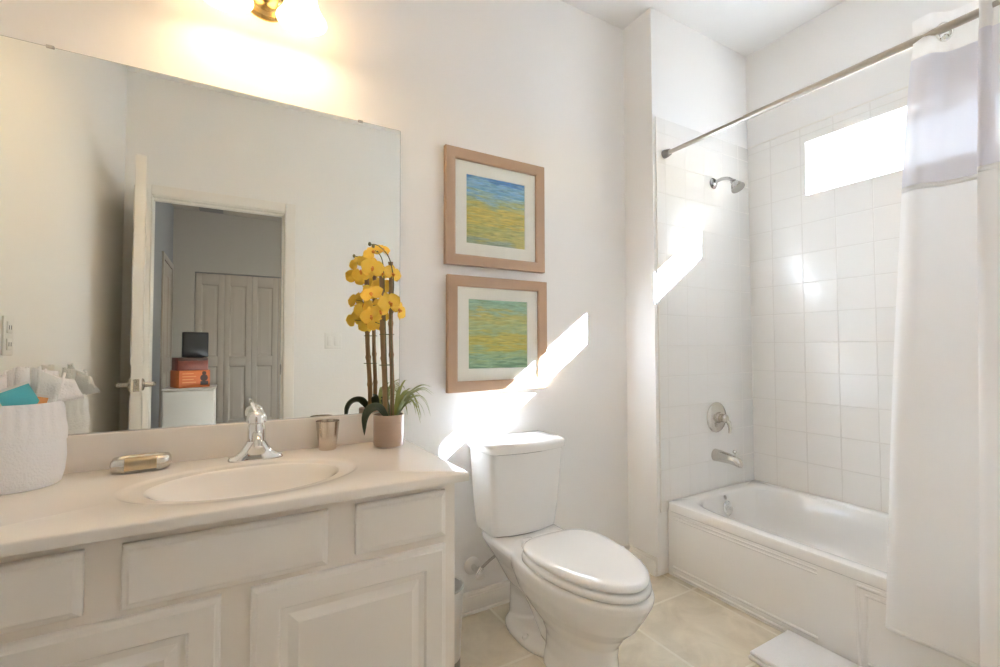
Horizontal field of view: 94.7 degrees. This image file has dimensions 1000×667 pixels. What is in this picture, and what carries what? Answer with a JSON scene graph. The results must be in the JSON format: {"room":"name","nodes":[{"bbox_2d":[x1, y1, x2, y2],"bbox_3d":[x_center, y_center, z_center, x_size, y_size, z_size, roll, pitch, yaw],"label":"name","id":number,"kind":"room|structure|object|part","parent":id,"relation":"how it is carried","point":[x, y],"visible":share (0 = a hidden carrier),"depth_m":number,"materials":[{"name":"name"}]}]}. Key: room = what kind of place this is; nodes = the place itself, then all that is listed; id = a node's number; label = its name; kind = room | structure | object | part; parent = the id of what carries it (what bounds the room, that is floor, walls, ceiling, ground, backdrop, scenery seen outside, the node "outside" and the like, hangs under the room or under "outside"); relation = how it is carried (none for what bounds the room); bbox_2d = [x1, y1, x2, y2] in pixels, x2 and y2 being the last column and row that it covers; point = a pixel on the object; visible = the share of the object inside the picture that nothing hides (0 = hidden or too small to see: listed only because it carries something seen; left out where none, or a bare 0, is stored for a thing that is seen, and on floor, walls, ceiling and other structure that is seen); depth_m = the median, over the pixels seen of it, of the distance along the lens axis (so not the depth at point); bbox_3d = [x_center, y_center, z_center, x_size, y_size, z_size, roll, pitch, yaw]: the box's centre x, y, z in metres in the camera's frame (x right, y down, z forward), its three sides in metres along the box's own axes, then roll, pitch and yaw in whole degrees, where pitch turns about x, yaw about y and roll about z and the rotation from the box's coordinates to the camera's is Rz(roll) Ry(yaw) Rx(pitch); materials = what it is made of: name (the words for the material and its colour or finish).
{"room":"bathroom","nodes":[
{"label":"bathroom","id":0,"kind":"room"},
{"bbox_2d":[0,0,628,592],"bbox_3d":[-0.020,-0.220,2.082,3.407,2.870,0.100,1,-2,-30],"label":"wall","id":1,"kind":"structure","parent":0,"point":[534,82],"depth_m":1.96,"materials":[{"name":"white paint"}]},
{"bbox_2d":[0,35,400,434],"bbox_3d":[-0.883,-0.260,1.519,1.135,1.104,0.009,1,-2,-30],"label":"wall mirror","id":2,"kind":"object","parent":1,"relation":"attached to","point":[186,252],"visible":0.98,"depth_m":1.45,"materials":[{"name":"silver mirror"}]},
{"bbox_2d":[63,411,403,473],"bbox_3d":[-0.875,0.346,1.496,1.155,0.108,0.021,1,-2,-30],"label":"backsplash","id":3,"kind":"structure","parent":1,"relation":"attached to","point":[87,452],"depth_m":1.44,"materials":[{"name":"stone"}]},
{"bbox_2d":[204,0,326,36],"bbox_3d":[-0.762,-1.137,1.491,0.373,0.222,0.227,1,-2,-30],"label":"vanity light","id":4,"kind":"object","parent":1,"relation":"attached to","point":[300,17],"visible":1,"depth_m":1.55,"materials":[{"name":"white glass"}]},
{"bbox_3d":[-0.838,-1.093,1.405,0.156,0.128,0.156,1,-2,-30],"label":"lamp shade","id":5,"kind":"part","parent":4,"relation":"part of","materials":[{"name":"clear glass"}]},
{"bbox_3d":[-0.650,-1.090,1.513,0.156,0.128,0.156,1,-2,-30],"label":"lamp shade","id":6,"kind":"part","parent":4,"relation":"part of","materials":[{"name":"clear glass"}]},
{"bbox_3d":[-0.650,-1.091,1.513,0.048,0.060,0.048,1,-2,-30],"label":"light bulb","id":7,"kind":"part","parent":4,"relation":"part of","materials":[{"name":"white glass"}]},
{"bbox_2d":[464,555,494,579],"bbox_3d":[-0.063,0.907,1.911,0.148,0.199,0.086,1,-2,-30],"label":"supply valve","id":8,"kind":"object","parent":1,"relation":"attached to","point":[472,565],"visible":0.77,"depth_m":1.91,"materials":[{"name":"white plastic"}]},
{"bbox_3d":[-0.081,0.984,1.865,0.042,0.027,0.029,1,-2,-30],"label":"valve handle","id":9,"kind":"part","parent":8,"relation":"part of","materials":[{"name":"white plastic"}]},
{"bbox_2d":[444,144,544,273],"bbox_3d":[-0.012,-0.531,2.023,0.498,0.495,0.023,1,-2,-30],"label":"framed picture","id":10,"kind":"object","parent":1,"relation":"attached to","point":[494,206],"visible":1,"depth_m":2.01,"materials":[{"name":"brown wood"}]},
{"bbox_2d":[466,174,524,249],"bbox_3d":[-0.016,-0.530,2.029,0.298,0.298,0.002,1,-2,-30],"label":"artwork","id":11,"kind":"object","parent":10,"relation":"attached to","point":[495,205],"depth_m":2.02},
{"bbox_2d":[446,274,546,392],"bbox_3d":[-0.002,0.003,2.011,0.498,0.488,0.023,1,-2,-30],"label":"framed picture","id":12,"kind":"object","parent":1,"relation":"attached to","point":[496,328],"visible":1,"depth_m":2.00,"materials":[{"name":"brown wood"}]},
{"bbox_2d":[469,299,526,368],"bbox_3d":[-0.005,0.003,2.017,0.298,0.298,0.002,1,-2,-30],"label":"artwork","id":13,"kind":"object","parent":12,"relation":"attached to","point":[497,327],"depth_m":2.01},
{"bbox_2d":[462,544,629,617],"bbox_3d":[0.140,1.121,2.060,1.228,0.088,0.022,1,-2,-30],"label":"baseboard","id":14,"kind":"structure","parent":1,"relation":"attached to","point":[494,595],"depth_m":1.94,"materials":[{"name":"white ceramic"}]},
{"bbox_2d":[460,573,782,666],"bbox_3d":[0.346,1.162,1.184,3.377,0.050,1.940,1,-2,-30],"label":"floor","id":15,"kind":"structure","parent":0,"point":[685,625],"depth_m":1.76,"materials":[{"name":"beige tile"}]},
{"bbox_2d":[0,483,454,666],"bbox_3d":[-0.747,0.778,1.246,1.132,0.727,0.554,1,-2,-30],"label":"vanity cabinet","id":16,"kind":"object","parent":15,"relation":"on","point":[368,581],"visible":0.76,"depth_m":1.05,"materials":[{"name":"white wood"}]},
{"bbox_3d":[-0.926,0.489,0.843,0.246,0.126,0.019,1,-2,-30],"label":"drawer","id":17,"kind":"part","parent":16,"relation":"part of","materials":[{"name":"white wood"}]},
{"bbox_3d":[-0.824,0.789,0.892,0.480,0.424,0.020,1,-2,-30],"label":"cabinet door","id":18,"kind":"part","parent":16,"relation":"part of","materials":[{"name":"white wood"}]},
{"bbox_2d":[0,411,468,556],"bbox_3d":[-0.733,0.394,1.255,1.159,0.218,0.577,1,-2,-30],"label":"countertop","id":19,"kind":"structure","parent":16,"relation":"on","point":[90,503],"depth_m":1.27,"materials":[{"name":"stone"}]},
{"bbox_2d":[0,401,67,494],"bbox_3d":[-1.227,0.282,1.171,0.184,0.212,0.184,1,-2,-30],"label":"basket","id":20,"kind":"object","parent":19,"relation":"on","point":[33,437],"visible":0.95,"depth_m":1.13,"materials":[{"name":"white fabric"}]},
{"bbox_2d":[0,374,6,405],"bbox_3d":[-1.236,0.194,1.134,0.037,0.186,0.032,1,-2,-30],"label":"rolled washcloth","id":21,"kind":"object","parent":20,"relation":"in","point":[3,378],"visible":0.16,"depth_m":1.13,"materials":[{"name":"white fabric"}]},
{"bbox_2d":[4,369,12,386],"bbox_3d":[-1.267,0.192,1.195,0.038,0.198,0.048,1,-2,-30],"label":"rolled washcloth","id":22,"kind":"object","parent":20,"relation":"in","point":[8,373],"visible":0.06,"depth_m":1.19,"materials":[{"name":"white fabric"}]},
{"bbox_2d":[0,381,39,405],"bbox_3d":[-1.180,0.159,1.127,0.084,0.086,0.021,1,-2,-40],"label":"packet","id":23,"kind":"object","parent":20,"relation":"in","point":[22,393],"visible":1,"depth_m":1.12,"materials":[{"name":"teal paper"}]},
{"bbox_2d":[12,366,29,385],"bbox_3d":[-1.229,0.187,1.180,0.035,0.205,0.043,1,-2,-30],"label":"rolled washcloth","id":24,"kind":"object","parent":20,"relation":"in","point":[19,374],"visible":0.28,"depth_m":1.18,"materials":[{"name":"white fabric"}]},
{"bbox_2d":[35,393,49,403],"bbox_3d":[-1.161,0.172,1.155,0.020,0.048,0.044,-2,-2,41],"label":"packet","id":25,"kind":"object","parent":20,"relation":"in","point":[43,398],"visible":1,"depth_m":1.16,"materials":[{"name":"orange"}]},
{"bbox_2d":[30,366,61,402],"bbox_3d":[-1.169,0.153,1.182,0.027,0.139,0.062,-1,-2,34],"label":"folded washcloth","id":26,"kind":"object","parent":20,"relation":"in","point":[42,382],"visible":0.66,"depth_m":1.18,"materials":[{"name":"white fabric"}]},
{"bbox_2d":[41,369,58,376],"bbox_3d":[-1.203,0.161,1.219,0.026,0.136,0.045,-1,-2,17],"label":"folded washcloth","id":27,"kind":"object","parent":20,"relation":"in","point":[53,373],"visible":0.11,"depth_m":1.23,"materials":[{"name":"white fabric"}]},
{"bbox_2d":[54,372,83,401],"bbox_3d":[-1.163,0.146,1.226,0.038,0.086,0.079,-1,-2,25],"label":"folded washcloth","id":28,"kind":"object","parent":20,"relation":"in","point":[69,389],"visible":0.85,"depth_m":1.23,"materials":[{"name":"white fabric"}]},
{"bbox_2d":[109,452,171,473],"bbox_3d":[-1.028,0.371,1.321,0.142,0.041,0.080,1,-2,-34],"label":"soap dish","id":29,"kind":"object","parent":19,"relation":"on","point":[135,463],"visible":1,"depth_m":1.30,"materials":[{"name":"silver metal"}]},
{"bbox_2d":[143,463,338,500],"bbox_3d":[-0.680,0.450,1.251,0.464,0.106,0.316,1,-2,-30],"label":"basin","id":30,"kind":"object","parent":19,"relation":"in","point":[226,483],"depth_m":1.34,"materials":[{"name":"white ceramic"}]},
{"bbox_2d":[227,402,282,462],"bbox_3d":[-0.771,0.306,1.425,0.140,0.178,0.160,0,-2,0],"label":"faucet","id":31,"kind":"object","parent":19,"relation":"on","point":[256,447],"visible":1,"depth_m":1.43,"materials":[{"name":"silver metal"}]},
{"bbox_3d":[-0.771,0.251,1.459,0.058,0.066,0.058,1,-2,-30],"label":"lever handle","id":32,"kind":"part","parent":31,"relation":"part of","materials":[{"name":"silver metal"}]},
{"bbox_3d":[-0.738,0.320,1.399,0.032,0.044,0.123,1,-2,-30],"label":"spout","id":33,"kind":"part","parent":31,"relation":"part of","materials":[{"name":"silver metal"}]},
{"bbox_2d":[315,419,339,450],"bbox_3d":[-0.596,0.350,1.590,0.079,0.098,0.079,1,-2,-30],"label":"steel tumbler","id":34,"kind":"object","parent":19,"relation":"on","point":[327,429],"visible":1,"depth_m":1.56,"materials":[{"name":"silver metal"}]},
{"bbox_2d":[360,242,433,447],"bbox_3d":[-0.373,0.039,1.666,0.267,0.723,0.218,1,-2,-30],"label":"potted orchid","id":35,"kind":"object","parent":19,"relation":"on","point":[388,424],"visible":1,"depth_m":1.64,"materials":[{"name":"yellow plant"}]},
{"bbox_3d":[-0.467,-0.229,1.671,0.019,0.059,0.076,-2,-2,43],"label":"flower","id":36,"kind":"part","parent":35,"relation":"part of","materials":[{"name":"yellow plant"}]},
{"bbox_3d":[-0.459,-0.094,1.675,0.081,0.065,0.016,1,-2,-42],"label":"flower","id":37,"kind":"part","parent":35,"relation":"part of","materials":[{"name":"yellow plant"}]},
{"bbox_3d":[-0.453,-0.066,1.615,0.077,0.063,0.011,0,-2,-6],"label":"flower","id":38,"kind":"part","parent":35,"relation":"part of","materials":[{"name":"yellow plant"}]},
{"bbox_3d":[-0.454,-0.140,1.627,0.077,0.062,0.041,-1,-2,23],"label":"flower","id":39,"kind":"part","parent":35,"relation":"part of","materials":[{"name":"yellow plant"}]},
{"bbox_3d":[-0.451,-0.286,1.631,0.064,0.060,0.031,0,-2,3],"label":"flower","id":40,"kind":"part","parent":35,"relation":"part of","materials":[{"name":"yellow plant"}]},
{"bbox_3d":[-0.447,-0.236,1.619,0.083,0.066,0.018,0,-2,-20],"label":"flower","id":41,"kind":"part","parent":35,"relation":"part of","materials":[{"name":"yellow plant"}]},
{"bbox_3d":[-0.454,-0.041,1.682,0.071,0.061,0.017,1,-2,-36],"label":"flower","id":42,"kind":"part","parent":35,"relation":"part of","materials":[{"name":"yellow plant"}]},
{"bbox_3d":[-0.424,-0.086,1.619,0.067,0.054,0.020,1,-2,-33],"label":"flower","id":43,"kind":"part","parent":35,"relation":"part of","materials":[{"name":"yellow plant"}]},
{"bbox_3d":[-0.433,-0.168,1.688,0.079,0.061,0.021,0,-2,-15],"label":"flower","id":44,"kind":"part","parent":35,"relation":"part of","materials":[{"name":"yellow plant"}]},
{"bbox_3d":[-0.417,-0.007,1.629,0.087,0.620,0.021,1,-2,-30],"label":"flower stem","id":45,"kind":"part","parent":35,"relation":"part of","materials":[{"name":"brown plant"}]},
{"bbox_3d":[-0.415,0.005,1.635,0.050,0.596,0.008,1,-2,-35],"label":"flower stem","id":46,"kind":"part","parent":35,"relation":"part of","materials":[{"name":"brown plant"}]},
{"bbox_3d":[-0.424,-0.304,1.661,0.055,0.038,0.027,1,-2,-30],"label":"flower","id":47,"kind":"part","parent":35,"relation":"part of","materials":[{"name":"yellow plant"}]},
{"bbox_3d":[-0.399,0.345,1.652,0.109,0.112,0.109,1,-2,-30],"label":"pot","id":48,"kind":"part","parent":35,"relation":"part of","materials":[{"name":"beige ceramic"}]},
{"bbox_3d":[-0.396,-0.112,1.634,0.084,0.070,0.021,1,-2,-30],"label":"flower","id":49,"kind":"part","parent":35,"relation":"part of","materials":[{"name":"yellow plant"}]},
{"bbox_3d":[-0.389,-0.219,1.658,0.016,0.061,0.074,-2,-2,42],"label":"flower","id":50,"kind":"part","parent":35,"relation":"part of","materials":[{"name":"yellow plant"}]},
{"bbox_3d":[-0.380,0.253,1.718,0.012,0.108,0.093,0,-2,4],"label":"blade","id":51,"kind":"part","parent":35,"relation":"part of","materials":[{"name":"green plant"}]},
{"bbox_3d":[-0.369,-0.086,1.668,0.014,0.073,0.075,-1,-2,26],"label":"flower","id":52,"kind":"part","parent":35,"relation":"part of","materials":[{"name":"yellow plant"}]},
{"bbox_3d":[-0.370,0.242,1.726,0.083,0.130,0.092,1,-2,-30],"label":"blade","id":53,"kind":"part","parent":35,"relation":"part of","materials":[{"name":"green plant"}]},
{"bbox_3d":[-0.330,0.273,1.633,0.065,0.081,0.101,1,-2,-30],"label":"blade","id":54,"kind":"part","parent":35,"relation":"part of","materials":[{"name":"green plant"}]},
{"bbox_3d":[-0.328,0.259,1.625,0.061,0.091,0.116,1,-2,-30],"label":"blade","id":55,"kind":"part","parent":35,"relation":"part of","materials":[{"name":"green plant"}]},
{"bbox_3d":[-0.359,0.796,1.161,0.478,0.424,0.020,1,-2,-30],"label":"cabinet door","id":56,"kind":"part","parent":16,"relation":"part of","materials":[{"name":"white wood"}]},
{"bbox_3d":[-0.260,0.500,1.229,0.245,0.126,0.019,1,-2,-30],"label":"drawer","id":57,"kind":"part","parent":16,"relation":"part of","materials":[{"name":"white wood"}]},
{"bbox_2d":[455,576,463,666],"bbox_3d":[-0.196,1.006,1.575,0.145,0.288,0.145,1,-2,-30],"label":"waste bin","id":58,"kind":"object","parent":15,"relation":"on","point":[459,584],"visible":0.23,"depth_m":1.55,"materials":[{"name":"white"}]},
{"bbox_2d":[468,430,654,666],"bbox_3d":[0.222,0.785,1.670,0.366,0.732,0.785,1,-2,-30],"label":"toilet","id":59,"kind":"object","parent":15,"relation":"on","point":[576,595],"visible":1,"depth_m":1.62,"materials":[{"name":"white ceramic"}]},
{"bbox_3d":[0.080,0.642,1.919,0.350,0.328,0.208,1,-2,-30],"label":"tank","id":60,"kind":"part","parent":59,"relation":"part of","materials":[{"name":"white ceramic"}]},
{"bbox_3d":[0.081,0.454,1.922,0.366,0.045,0.226,1,-2,-30],"label":"tank lid","id":61,"kind":"part","parent":59,"relation":"part of","materials":[{"name":"white ceramic"}]},
{"bbox_3d":[0.229,0.974,1.654,0.349,0.353,0.761,1,-2,-30],"label":"bowl","id":62,"kind":"part","parent":59,"relation":"part of","materials":[{"name":"white ceramic"}]},
{"bbox_3d":[0.296,0.752,1.543,0.329,0.026,0.456,1,-2,-30],"label":"seat lid","id":63,"kind":"part","parent":59,"relation":"part of","materials":[{"name":"white ceramic"}]},
{"bbox_3d":[0.297,0.780,1.541,0.337,0.022,0.466,1,-2,-30],"label":"seat","id":64,"kind":"part","parent":59,"relation":"part of","materials":[{"name":"white ceramic"}]},
{"bbox_2d":[748,630,860,666],"bbox_3d":[1.104,1.128,1.478,0.253,0.030,0.485,1,-2,-30],"label":"bath mat","id":65,"kind":"object","parent":15,"relation":"on","point":[787,649],"visible":1,"depth_m":1.60,"materials":[{"name":"white fabric"}]},
{"bbox_2d":[668,480,972,666],"bbox_3d":[1.510,0.977,1.769,0.728,0.349,1.516,1,-2,-30],"label":"bathtub","id":66,"kind":"object","parent":15,"relation":"on","point":[810,566],"visible":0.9,"depth_m":1.91,"materials":[{"name":"white ceramic"}]},
{"bbox_3d":[1.176,0.899,2.364,0.072,0.071,0.034,1,-2,-30],"label":"overflow plate","id":67,"kind":"part","parent":66,"relation":"part of","materials":[{"name":"silver metal"}]},
{"bbox_2d":[623,7,746,575],"bbox_3d":[1.112,-0.207,2.583,0.944,2.870,0.209,1,-2,-30],"label":"wall","id":68,"kind":"structure","parent":0,"point":[673,72],"depth_m":2.36,"materials":[{"name":"white paint"}]},
{"bbox_2d":[629,545,657,576],"bbox_3d":[0.710,1.126,2.285,0.015,0.088,0.174,1,-2,-30],"label":"baseboard","id":69,"kind":"structure","parent":68,"relation":"attached to","point":[651,562],"depth_m":2.25,"materials":[{"name":"white wood"}]},
{"bbox_2d":[657,117,753,511],"bbox_3d":[1.112,-0.101,2.457,0.767,1.950,0.010,1,-2,-30],"label":"tiled wall","id":70,"kind":"structure","parent":68,"relation":"attached to","point":[704,241],"depth_m":2.42,"materials":[{"name":"white tile"}]},
{"bbox_2d":[655,116,661,512],"bbox_3d":[0.778,-0.106,2.261,0.009,1.950,0.007,1,-2,-30],"label":"trim","id":71,"kind":"structure","parent":70,"relation":"attached to","point":[655,116],"depth_m":2.26,"materials":[{"name":"white ceramic"}]},
{"bbox_2d":[707,402,731,433],"bbox_3d":[1.173,0.446,2.427,0.160,0.160,0.073,1,-2,-30],"label":"shower valve","id":72,"kind":"object","parent":70,"relation":"attached to","point":[717,417],"visible":1,"depth_m":2.42,"materials":[{"name":"grey metal"}]},
{"bbox_3d":[1.184,0.474,2.416,0.053,0.100,0.045,1,-2,-30],"label":"lever","id":73,"kind":"part","parent":72,"relation":"part of","materials":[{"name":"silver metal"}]},
{"bbox_2d":[711,449,742,467],"bbox_3d":[1.178,0.638,2.381,0.062,0.084,0.146,1,-2,-30],"label":"tub spout","id":74,"kind":"object","parent":70,"relation":"attached to","point":[717,455],"visible":1,"depth_m":2.36,"materials":[{"name":"grey metal"}]},
{"bbox_2d":[710,177,744,192],"bbox_3d":[1.202,-0.789,2.426,0.070,0.117,0.172,1,-2,-30],"label":"shower","id":75,"kind":"object","parent":70,"relation":"attached to","point":[736,186],"visible":1,"depth_m":2.39,"materials":[{"name":"silver metal"}]},
{"bbox_3d":[1.189,-0.812,2.448,0.017,0.043,0.117,1,-2,-30],"label":"shower arm","id":76,"kind":"part","parent":75,"relation":"part of","materials":[{"name":"silver metal"}]},
{"bbox_2d":[560,0,844,56],"bbox_3d":[0.396,-1.686,1.302,3.507,0.050,2.050,1,-2,-30],"label":"ceiling","id":77,"kind":"structure","parent":0,"point":[744,27],"depth_m":2.35,"materials":[{"name":"white paint"}]},
{"bbox_2d":[745,0,974,194],"bbox_3d":[1.861,-0.225,2.075,0.140,2.870,2.000,1,-2,-30],"label":"wall","id":78,"kind":"structure","parent":0,"point":[849,33],"depth_m":2.31,"materials":[{"name":"white paint"}]},
{"bbox_2d":[748,88,907,512],"bbox_3d":[1.826,-0.118,1.988,0.009,1.950,1.531,1,-2,-30],"label":"tiled wall","id":79,"kind":"structure","parent":78,"relation":"attached to","point":[824,264],"depth_m":2.32,"materials":[{"name":"white tile"}]},
{"bbox_2d":[748,85,908,148],"bbox_3d":[1.822,-1.095,2.014,0.008,0.008,1.525,1,-2,-30],"label":"trim","id":80,"kind":"structure","parent":79,"relation":"attached to","point":[908,85],"depth_m":2.29,"materials":[{"name":"white ceramic tile"}]},
{"bbox_2d":[816,116,905,191],"bbox_3d":[1.886,-0.864,2.039,0.139,0.289,0.917,1,-2,-30],"label":"window","id":81,"kind":"structure","parent":78,"relation":"in","point":[820,150],"depth_m":2.36,"materials":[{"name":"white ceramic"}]},
{"bbox_3d":[1.971,-0.256,1.103,0.944,2.870,0.167,1,-2,-30],"label":"wall","id":82,"kind":"structure","parent":0,"visible":0},
{"bbox_2d":[661,0,999,158],"bbox_3d":[1.205,-0.920,1.655,0.042,0.042,1.516,1,-2,-30],"label":"curtain rod","id":83,"kind":"object","parent":82,"relation":"attached to","point":[974,14],"visible":1,"depth_m":1.63,"materials":[{"name":"silver metal"}]},
{"bbox_3d":[0.932,-0.905,2.125,0.021,0.021,0.421,1,-2,-30],"label":"rod","id":84,"kind":"part","parent":83,"relation":"part of","materials":[{"name":"silver metal"}]},
{"bbox_2d":[885,0,999,666],"bbox_3d":[1.375,-0.027,1.224,0.198,1.938,0.631,1,-2,-30],"label":"shower curtain","id":85,"kind":"object","parent":83,"relation":"hanging from","point":[943,591],"visible":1,"depth_m":1.37,"materials":[{"name":"white fabric"}]}
]}

